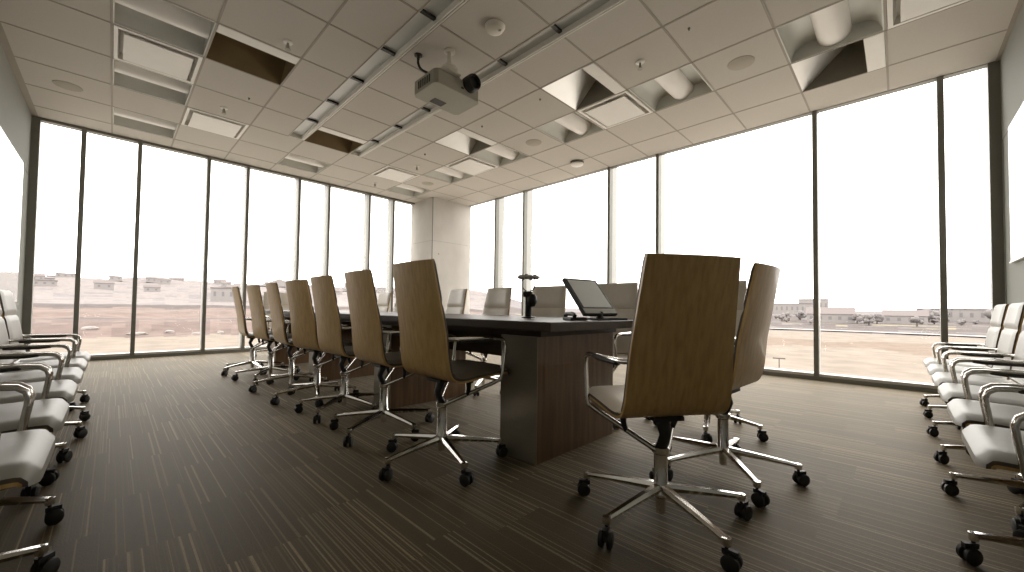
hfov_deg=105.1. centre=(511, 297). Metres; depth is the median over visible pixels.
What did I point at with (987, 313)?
tree
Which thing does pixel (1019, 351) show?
cushion
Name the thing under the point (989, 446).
seat cushion
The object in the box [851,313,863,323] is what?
tree
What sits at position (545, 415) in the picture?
conference table
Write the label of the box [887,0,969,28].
ceiling vent
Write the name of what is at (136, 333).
rock
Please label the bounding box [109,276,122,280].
house
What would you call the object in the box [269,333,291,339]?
seat cushion
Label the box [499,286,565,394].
chair
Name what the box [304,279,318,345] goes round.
cushion
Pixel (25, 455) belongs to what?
seat cushion
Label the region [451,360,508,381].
seat cushion
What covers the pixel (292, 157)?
duct
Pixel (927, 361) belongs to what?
seat cushion
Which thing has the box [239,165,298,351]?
window
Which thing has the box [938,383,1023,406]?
seat cushion
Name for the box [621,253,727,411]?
chair back
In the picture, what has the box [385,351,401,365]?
seat cushion
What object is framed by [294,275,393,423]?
chair
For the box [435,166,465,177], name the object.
duct
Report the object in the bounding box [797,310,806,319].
tree
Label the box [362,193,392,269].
window
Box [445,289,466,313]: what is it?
chair
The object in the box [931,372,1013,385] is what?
seat cushion
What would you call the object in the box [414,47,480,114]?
ceiling projector
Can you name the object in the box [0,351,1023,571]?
floor
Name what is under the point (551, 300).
cushion
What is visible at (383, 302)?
chair
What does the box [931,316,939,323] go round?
tree
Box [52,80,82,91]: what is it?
ceiling speaker
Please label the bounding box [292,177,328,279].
window
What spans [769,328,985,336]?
road
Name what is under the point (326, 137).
ceiling opening
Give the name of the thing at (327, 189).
window
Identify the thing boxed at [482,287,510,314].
cushion
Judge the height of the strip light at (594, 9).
0.079 m
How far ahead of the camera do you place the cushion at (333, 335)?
2.81 m
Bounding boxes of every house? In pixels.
[34,273,45,279]
[34,279,57,285]
[55,272,74,277]
[93,280,114,289]
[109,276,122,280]
[143,284,160,291]
[146,276,162,282]
[157,277,171,284]
[169,277,184,280]
[213,279,226,284]
[221,281,230,286]
[227,285,240,287]
[335,289,342,294]
[377,288,385,292]
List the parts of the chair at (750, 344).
leg, leg, leg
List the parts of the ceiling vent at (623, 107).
plaque plate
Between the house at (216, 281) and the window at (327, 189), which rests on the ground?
the house at (216, 281)
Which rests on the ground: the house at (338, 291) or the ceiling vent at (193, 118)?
the house at (338, 291)
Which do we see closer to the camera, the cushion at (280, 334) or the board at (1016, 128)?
the board at (1016, 128)
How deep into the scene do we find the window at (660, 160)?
6.15 m
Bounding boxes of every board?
[0,127,23,304]
[1008,102,1023,262]
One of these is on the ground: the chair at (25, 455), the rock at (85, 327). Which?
the rock at (85, 327)
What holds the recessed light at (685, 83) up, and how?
in the ceiling
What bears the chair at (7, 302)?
on the floor
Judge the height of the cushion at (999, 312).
0.498 m
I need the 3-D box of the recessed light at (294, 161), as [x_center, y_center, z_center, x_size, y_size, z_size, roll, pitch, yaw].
[-3.573,-2.376,6.750,0.678,0.152,0.651,-1,-2,44]
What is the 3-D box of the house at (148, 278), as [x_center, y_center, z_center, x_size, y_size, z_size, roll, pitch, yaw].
[-371.740,-18.986,408.032,13.500,6.161,7.928,2,-2,-42]
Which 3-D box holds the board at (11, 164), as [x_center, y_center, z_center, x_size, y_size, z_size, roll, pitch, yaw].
[-3.682,-0.791,2.542,6.000,1.685,0.033,-1,-2,44]
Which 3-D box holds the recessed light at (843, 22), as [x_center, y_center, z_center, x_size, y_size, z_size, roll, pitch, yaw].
[2.737,-2.386,3.380,0.674,0.152,0.666,-1,-2,44]
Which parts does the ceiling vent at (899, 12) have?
plaque plate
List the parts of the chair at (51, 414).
armrest, armrest, leg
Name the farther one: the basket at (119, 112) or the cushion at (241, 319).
the basket at (119, 112)
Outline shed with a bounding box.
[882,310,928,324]
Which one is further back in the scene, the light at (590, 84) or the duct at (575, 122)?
the duct at (575, 122)
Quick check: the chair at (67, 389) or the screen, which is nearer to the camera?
the chair at (67, 389)
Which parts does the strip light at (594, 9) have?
len panel, len panel, len panel, len panel, len panel, len panel, len panel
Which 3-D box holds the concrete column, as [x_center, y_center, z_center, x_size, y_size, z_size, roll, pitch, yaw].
[-1.699,-0.586,9.303,0.895,3.240,1.094,-1,-2,44]
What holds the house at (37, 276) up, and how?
on the ground
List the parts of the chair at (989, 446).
leg, armrest, armrest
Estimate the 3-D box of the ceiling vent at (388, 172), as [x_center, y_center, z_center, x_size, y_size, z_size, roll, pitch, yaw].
[-2.142,-2.310,7.224,0.661,0.120,0.649,-1,-2,44]
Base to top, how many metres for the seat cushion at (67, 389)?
0.056 m
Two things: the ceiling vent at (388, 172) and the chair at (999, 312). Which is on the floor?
the chair at (999, 312)
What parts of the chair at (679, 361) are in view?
armrest, armrest, leg, leg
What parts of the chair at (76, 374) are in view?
armrest, armrest, leg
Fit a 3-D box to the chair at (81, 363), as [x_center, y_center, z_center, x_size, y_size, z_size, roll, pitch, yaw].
[-3.107,0.386,2.537,0.558,0.886,0.589,2,-2,-37]
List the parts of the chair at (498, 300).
armrest, leg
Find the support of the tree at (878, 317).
on the ground
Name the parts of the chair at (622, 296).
armrest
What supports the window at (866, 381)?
on the floor
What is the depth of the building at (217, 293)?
236.40 m
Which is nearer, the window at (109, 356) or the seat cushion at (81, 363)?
the seat cushion at (81, 363)
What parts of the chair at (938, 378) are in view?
leg, armrest, armrest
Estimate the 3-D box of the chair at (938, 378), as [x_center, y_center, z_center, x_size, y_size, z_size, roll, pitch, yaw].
[2.949,0.462,2.416,0.562,0.886,0.586,-1,-2,44]
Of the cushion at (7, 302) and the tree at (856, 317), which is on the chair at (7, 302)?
the cushion at (7, 302)
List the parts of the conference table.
panel, panel, panel, under frame, modesty panel, panel, access door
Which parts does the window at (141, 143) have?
sill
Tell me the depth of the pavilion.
176.52 m
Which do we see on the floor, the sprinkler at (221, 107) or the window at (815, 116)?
the window at (815, 116)
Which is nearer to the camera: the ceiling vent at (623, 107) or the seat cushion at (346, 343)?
the seat cushion at (346, 343)
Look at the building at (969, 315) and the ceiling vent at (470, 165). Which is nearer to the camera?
the ceiling vent at (470, 165)
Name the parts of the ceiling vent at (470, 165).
plaque plate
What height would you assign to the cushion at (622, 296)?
0.558 m
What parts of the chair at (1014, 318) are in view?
leg, armrest, armrest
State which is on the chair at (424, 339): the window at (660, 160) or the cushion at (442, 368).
the cushion at (442, 368)
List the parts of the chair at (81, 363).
armrest, armrest, leg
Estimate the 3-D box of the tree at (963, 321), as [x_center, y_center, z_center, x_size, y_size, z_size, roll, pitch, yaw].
[193.285,10.611,168.692,3.004,3.091,2.744,-1,-2,44]
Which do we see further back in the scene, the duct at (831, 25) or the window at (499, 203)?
the window at (499, 203)
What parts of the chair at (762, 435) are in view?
leg, leg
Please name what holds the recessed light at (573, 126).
in the ceiling
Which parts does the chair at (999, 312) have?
leg, armrest, armrest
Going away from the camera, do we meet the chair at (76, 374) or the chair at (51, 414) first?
the chair at (51, 414)
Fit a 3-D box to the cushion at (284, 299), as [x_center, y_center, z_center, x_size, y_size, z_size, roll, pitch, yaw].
[-3.778,0.188,6.317,0.136,0.558,0.426,-1,-2,44]
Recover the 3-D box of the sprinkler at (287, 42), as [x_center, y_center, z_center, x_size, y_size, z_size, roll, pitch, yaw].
[-2.074,-2.332,3.632,0.088,0.072,0.088,-1,-2,44]
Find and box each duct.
[285,154,325,167]
[397,183,424,192]
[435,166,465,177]
[485,144,518,159]
[554,113,590,134]
[654,69,693,99]
[810,0,851,45]
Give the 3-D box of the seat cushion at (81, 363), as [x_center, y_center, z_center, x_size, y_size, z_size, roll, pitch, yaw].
[-3.055,0.450,2.592,0.511,0.056,0.338,-1,-2,44]
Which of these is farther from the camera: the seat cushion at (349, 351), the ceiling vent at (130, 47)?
the ceiling vent at (130, 47)
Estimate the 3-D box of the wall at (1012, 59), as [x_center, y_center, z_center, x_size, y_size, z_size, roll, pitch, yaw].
[2.404,-1.203,1.296,0.203,4.140,6.767,-1,-2,44]
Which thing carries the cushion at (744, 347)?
on the chair at (750, 344)
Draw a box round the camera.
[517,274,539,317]
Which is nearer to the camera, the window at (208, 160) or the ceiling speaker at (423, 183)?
the window at (208, 160)
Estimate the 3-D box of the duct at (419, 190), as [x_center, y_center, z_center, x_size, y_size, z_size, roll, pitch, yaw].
[-2.156,-2.326,8.190,0.250,0.115,0.646,-1,-2,44]
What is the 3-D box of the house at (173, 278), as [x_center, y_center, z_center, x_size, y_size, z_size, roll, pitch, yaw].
[-430.014,-23.052,503.829,15.267,6.882,9.593,2,-2,-41]
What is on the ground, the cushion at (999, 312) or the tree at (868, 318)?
the tree at (868, 318)
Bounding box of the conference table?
[265,310,632,464]
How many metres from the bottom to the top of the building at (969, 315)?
7.500 m
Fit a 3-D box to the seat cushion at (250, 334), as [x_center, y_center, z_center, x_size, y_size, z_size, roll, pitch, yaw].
[-3.032,0.442,4.820,0.402,0.056,0.426,2,-2,-43]
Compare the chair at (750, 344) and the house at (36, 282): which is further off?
the house at (36, 282)
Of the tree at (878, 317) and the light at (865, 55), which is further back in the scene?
the tree at (878, 317)
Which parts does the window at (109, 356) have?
sill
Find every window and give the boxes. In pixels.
[22,116,81,351]
[72,127,137,360]
[130,140,207,357]
[199,156,246,353]
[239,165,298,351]
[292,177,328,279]
[322,183,368,275]
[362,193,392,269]
[386,198,414,311]
[470,198,504,287]
[497,190,532,315]
[525,167,616,282]
[611,154,664,253]
[659,110,820,379]
[816,75,948,393]
[944,60,1004,328]
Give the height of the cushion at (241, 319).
0.558 m
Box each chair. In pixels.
[0,290,90,411]
[0,305,90,420]
[0,344,87,437]
[0,352,77,485]
[0,364,68,525]
[0,384,60,571]
[221,286,285,375]
[231,285,300,383]
[248,282,328,391]
[255,292,288,356]
[270,279,358,406]
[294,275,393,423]
[329,269,433,446]
[377,292,391,311]
[379,259,508,486]
[393,300,396,311]
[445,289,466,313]
[466,287,511,395]
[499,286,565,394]
[577,253,752,571]
[590,282,649,428]
[653,281,768,442]
[668,263,809,507]
[919,304,1008,406]
[923,302,1023,429]
[926,320,1023,436]
[933,359,1023,478]
[940,369,1023,530]
[956,386,1023,565]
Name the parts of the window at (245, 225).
sill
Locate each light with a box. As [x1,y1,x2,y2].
[113,0,215,55]
[113,46,192,105]
[113,107,178,138]
[278,153,330,172]
[289,0,467,139]
[350,0,626,156]
[387,183,429,196]
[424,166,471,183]
[470,144,527,165]
[535,112,603,143]
[542,63,625,109]
[629,64,712,110]
[776,0,883,63]
[791,32,885,91]
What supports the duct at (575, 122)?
on the recessed light at (573, 126)
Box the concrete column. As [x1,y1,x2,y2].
[410,197,470,313]
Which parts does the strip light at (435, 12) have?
len panel, len panel, len panel, len panel, len panel, len panel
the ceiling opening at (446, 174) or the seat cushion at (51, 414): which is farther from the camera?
the ceiling opening at (446, 174)
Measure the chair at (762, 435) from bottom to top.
1.016 m
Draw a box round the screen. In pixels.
[562,278,617,319]
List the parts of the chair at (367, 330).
leg, leg, armrest, armrest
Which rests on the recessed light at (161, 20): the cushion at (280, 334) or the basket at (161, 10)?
the basket at (161, 10)
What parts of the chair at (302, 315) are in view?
leg, leg, leg, armrest, leg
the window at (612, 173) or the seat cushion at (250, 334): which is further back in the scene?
the window at (612, 173)
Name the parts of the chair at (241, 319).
leg, leg, armrest, armrest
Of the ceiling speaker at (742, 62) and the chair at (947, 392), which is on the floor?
the chair at (947, 392)
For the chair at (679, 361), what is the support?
on the floor
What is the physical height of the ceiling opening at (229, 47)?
0.506 m
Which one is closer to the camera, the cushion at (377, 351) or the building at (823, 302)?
the cushion at (377, 351)
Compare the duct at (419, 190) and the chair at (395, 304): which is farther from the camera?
the duct at (419, 190)
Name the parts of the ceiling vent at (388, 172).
plaque plate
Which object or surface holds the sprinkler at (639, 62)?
attached to the ceiling
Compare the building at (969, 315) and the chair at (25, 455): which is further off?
the building at (969, 315)
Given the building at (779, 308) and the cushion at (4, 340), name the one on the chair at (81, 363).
the cushion at (4, 340)
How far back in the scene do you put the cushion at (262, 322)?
4.09 m
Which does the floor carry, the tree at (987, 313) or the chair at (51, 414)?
the chair at (51, 414)
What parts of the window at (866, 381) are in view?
sill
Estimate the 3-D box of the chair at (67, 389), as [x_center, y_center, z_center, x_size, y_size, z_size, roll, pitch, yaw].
[-2.332,0.373,1.716,0.580,0.886,0.578,-1,-2,44]
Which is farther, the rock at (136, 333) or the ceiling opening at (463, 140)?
the rock at (136, 333)
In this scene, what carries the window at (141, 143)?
on the floor
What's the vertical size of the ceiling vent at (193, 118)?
0.120 m
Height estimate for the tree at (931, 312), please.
7.329 m
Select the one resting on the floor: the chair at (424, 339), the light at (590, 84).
the chair at (424, 339)
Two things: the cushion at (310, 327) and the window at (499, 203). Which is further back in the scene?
the window at (499, 203)
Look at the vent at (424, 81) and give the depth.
3.77 m
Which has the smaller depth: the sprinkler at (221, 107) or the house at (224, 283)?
the sprinkler at (221, 107)
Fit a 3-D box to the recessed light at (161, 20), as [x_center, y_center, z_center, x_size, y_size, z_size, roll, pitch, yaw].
[-3.013,-2.461,3.406,0.675,0.152,0.627,-1,-2,44]
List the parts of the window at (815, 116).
sill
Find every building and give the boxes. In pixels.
[210,287,233,301]
[772,303,812,313]
[798,299,828,306]
[916,308,990,322]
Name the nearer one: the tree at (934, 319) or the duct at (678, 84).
the duct at (678, 84)
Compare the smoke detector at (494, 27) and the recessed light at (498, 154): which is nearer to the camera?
the smoke detector at (494, 27)
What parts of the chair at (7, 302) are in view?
armrest, armrest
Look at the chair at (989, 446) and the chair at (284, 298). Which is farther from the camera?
the chair at (284, 298)
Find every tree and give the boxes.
[781,312,791,317]
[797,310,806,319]
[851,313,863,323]
[862,314,874,325]
[874,313,884,323]
[909,316,923,326]
[923,309,939,321]
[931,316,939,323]
[956,319,966,325]
[983,309,990,318]
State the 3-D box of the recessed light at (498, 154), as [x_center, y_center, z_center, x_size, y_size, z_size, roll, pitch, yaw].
[-0.200,-2.345,6.267,0.675,0.152,0.666,-1,-2,44]
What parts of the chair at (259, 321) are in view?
leg, leg, armrest, armrest, leg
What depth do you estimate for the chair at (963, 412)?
1.65 m
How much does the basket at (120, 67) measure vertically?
0.115 m
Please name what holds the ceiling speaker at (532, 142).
attached to the ceiling
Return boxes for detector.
[485,19,504,35]
[570,160,583,166]
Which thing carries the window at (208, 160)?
on the floor
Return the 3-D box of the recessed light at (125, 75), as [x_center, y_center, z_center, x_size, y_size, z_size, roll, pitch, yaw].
[-3.990,-2.447,4.367,0.673,0.152,0.627,-1,-2,44]
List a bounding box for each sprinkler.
[220,106,227,114]
[283,39,292,50]
[635,59,644,70]
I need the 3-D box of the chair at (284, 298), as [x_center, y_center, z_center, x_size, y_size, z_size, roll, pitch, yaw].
[-3.646,0.415,6.203,0.649,1.016,0.677,1,-2,8]
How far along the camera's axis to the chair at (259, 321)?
4.20 m
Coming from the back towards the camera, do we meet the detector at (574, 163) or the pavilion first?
the pavilion
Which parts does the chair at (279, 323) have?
leg, armrest, leg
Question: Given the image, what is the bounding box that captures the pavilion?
[259,279,286,299]
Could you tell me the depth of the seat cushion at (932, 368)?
2.85 m
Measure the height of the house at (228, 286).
5.117 m
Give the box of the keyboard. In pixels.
[587,317,627,319]
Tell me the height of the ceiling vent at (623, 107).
0.120 m
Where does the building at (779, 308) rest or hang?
on the ground
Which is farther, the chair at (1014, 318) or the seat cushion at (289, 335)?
the seat cushion at (289, 335)
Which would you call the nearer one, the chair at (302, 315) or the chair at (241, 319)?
the chair at (302, 315)
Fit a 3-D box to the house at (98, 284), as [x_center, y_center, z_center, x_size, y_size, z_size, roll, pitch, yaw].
[-291.085,-9.105,280.045,8.269,6.683,10.616,-1,-2,44]
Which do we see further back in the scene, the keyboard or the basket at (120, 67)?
the basket at (120, 67)
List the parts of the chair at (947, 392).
leg, armrest, armrest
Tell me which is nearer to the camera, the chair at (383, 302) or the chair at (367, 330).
the chair at (367, 330)
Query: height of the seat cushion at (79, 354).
0.056 m
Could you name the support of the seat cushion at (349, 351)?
on the chair at (329, 326)
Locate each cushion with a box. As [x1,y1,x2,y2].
[0,290,25,361]
[0,305,13,363]
[0,367,83,383]
[0,379,77,403]
[0,398,68,433]
[0,429,54,486]
[4,358,87,372]
[19,351,90,362]
[236,286,247,334]
[248,331,272,336]
[258,285,268,337]
[263,292,288,326]
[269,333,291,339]
[274,282,288,341]
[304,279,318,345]
[324,275,345,353]
[343,341,352,346]
[344,346,393,355]
[370,269,386,361]
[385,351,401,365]
[433,259,453,377]
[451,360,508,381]
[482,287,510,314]
[532,286,565,316]
[589,385,624,415]
[590,282,637,354]
[613,353,627,358]
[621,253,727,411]
[733,263,754,370]
[735,281,745,336]
[923,358,986,367]
[927,364,1001,377]
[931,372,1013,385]
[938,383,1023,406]
[947,399,1023,430]
[961,424,1023,468]
[982,304,1006,367]
[992,302,1023,377]
[1009,320,1023,384]
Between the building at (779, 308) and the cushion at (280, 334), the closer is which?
the cushion at (280, 334)
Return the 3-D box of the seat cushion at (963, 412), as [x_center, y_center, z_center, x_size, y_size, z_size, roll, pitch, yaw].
[2.051,0.490,1.612,0.338,0.056,0.511,-1,-2,44]
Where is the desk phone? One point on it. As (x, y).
(574, 317)
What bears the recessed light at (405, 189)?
in the ceiling
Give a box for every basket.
[114,60,189,93]
[114,108,175,129]
[115,0,210,38]
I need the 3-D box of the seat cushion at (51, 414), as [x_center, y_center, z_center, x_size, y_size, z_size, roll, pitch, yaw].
[-1.836,0.433,1.393,0.511,0.056,0.338,-1,-2,44]
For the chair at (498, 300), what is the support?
on the floor
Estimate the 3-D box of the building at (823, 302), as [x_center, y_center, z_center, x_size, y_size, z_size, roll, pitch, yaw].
[286.155,8.398,372.796,22.600,14.500,16.600,0,-2,38]
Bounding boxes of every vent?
[114,25,202,83]
[181,107,248,138]
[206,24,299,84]
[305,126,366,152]
[370,166,419,182]
[418,74,429,88]
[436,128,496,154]
[446,156,497,175]
[578,90,652,128]
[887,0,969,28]
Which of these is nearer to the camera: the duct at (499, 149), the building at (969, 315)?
the duct at (499, 149)
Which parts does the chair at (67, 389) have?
armrest, armrest, leg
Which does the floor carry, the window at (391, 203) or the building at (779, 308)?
the window at (391, 203)
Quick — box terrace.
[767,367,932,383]
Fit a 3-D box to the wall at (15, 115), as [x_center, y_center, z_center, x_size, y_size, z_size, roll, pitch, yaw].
[-3.182,-1.260,1.905,9.024,4.140,0.203,-1,-2,44]
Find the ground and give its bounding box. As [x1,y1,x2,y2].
[31,276,990,382]
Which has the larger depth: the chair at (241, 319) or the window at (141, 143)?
the window at (141, 143)
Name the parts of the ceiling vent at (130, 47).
plaque plate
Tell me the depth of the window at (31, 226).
5.11 m
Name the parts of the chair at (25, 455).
armrest, leg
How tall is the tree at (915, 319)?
4.438 m
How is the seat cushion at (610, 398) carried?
on the chair at (679, 361)
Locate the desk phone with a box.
[563,312,586,320]
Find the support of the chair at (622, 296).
on the floor
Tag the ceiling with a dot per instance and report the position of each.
(42, 42)
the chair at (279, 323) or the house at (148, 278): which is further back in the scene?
the house at (148, 278)
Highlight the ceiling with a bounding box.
[0,0,1023,205]
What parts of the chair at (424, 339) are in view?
leg, armrest, leg, leg, leg, armrest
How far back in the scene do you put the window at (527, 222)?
8.14 m
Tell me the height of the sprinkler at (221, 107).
0.072 m
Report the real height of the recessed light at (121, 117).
0.152 m
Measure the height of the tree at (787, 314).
5.134 m
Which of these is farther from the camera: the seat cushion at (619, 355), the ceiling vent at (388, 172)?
the ceiling vent at (388, 172)
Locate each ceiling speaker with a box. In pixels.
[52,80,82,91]
[422,182,433,185]
[526,139,541,145]
[727,55,754,70]
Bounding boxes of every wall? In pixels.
[0,43,31,328]
[1000,2,1023,379]
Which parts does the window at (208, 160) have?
sill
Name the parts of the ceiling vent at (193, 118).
plaque plate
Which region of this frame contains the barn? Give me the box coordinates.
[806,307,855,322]
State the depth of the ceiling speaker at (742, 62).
3.84 m
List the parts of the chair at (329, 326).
leg, leg, armrest, leg, armrest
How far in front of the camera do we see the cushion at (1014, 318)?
2.69 m
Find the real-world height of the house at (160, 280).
6.689 m
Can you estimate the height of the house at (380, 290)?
4.752 m
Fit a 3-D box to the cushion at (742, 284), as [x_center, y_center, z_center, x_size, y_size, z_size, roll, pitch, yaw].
[1.446,0.159,2.787,0.136,0.558,0.426,2,-2,-43]
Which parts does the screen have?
trim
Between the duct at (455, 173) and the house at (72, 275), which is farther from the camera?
the house at (72, 275)
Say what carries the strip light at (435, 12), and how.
hanging from the ceiling
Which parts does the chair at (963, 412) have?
leg, armrest, armrest, leg, leg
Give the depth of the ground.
87.27 m
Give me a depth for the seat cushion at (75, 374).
2.15 m
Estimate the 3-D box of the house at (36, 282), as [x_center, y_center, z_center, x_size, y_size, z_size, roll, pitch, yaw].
[-308.559,-9.707,256.794,9.574,4.082,14.760,-1,-2,40]
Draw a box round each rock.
[81,326,98,329]
[126,332,147,334]
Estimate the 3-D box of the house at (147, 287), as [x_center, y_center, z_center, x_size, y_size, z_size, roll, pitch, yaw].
[-272.991,-7.060,297.703,10.003,6.121,8.400,2,-2,-43]

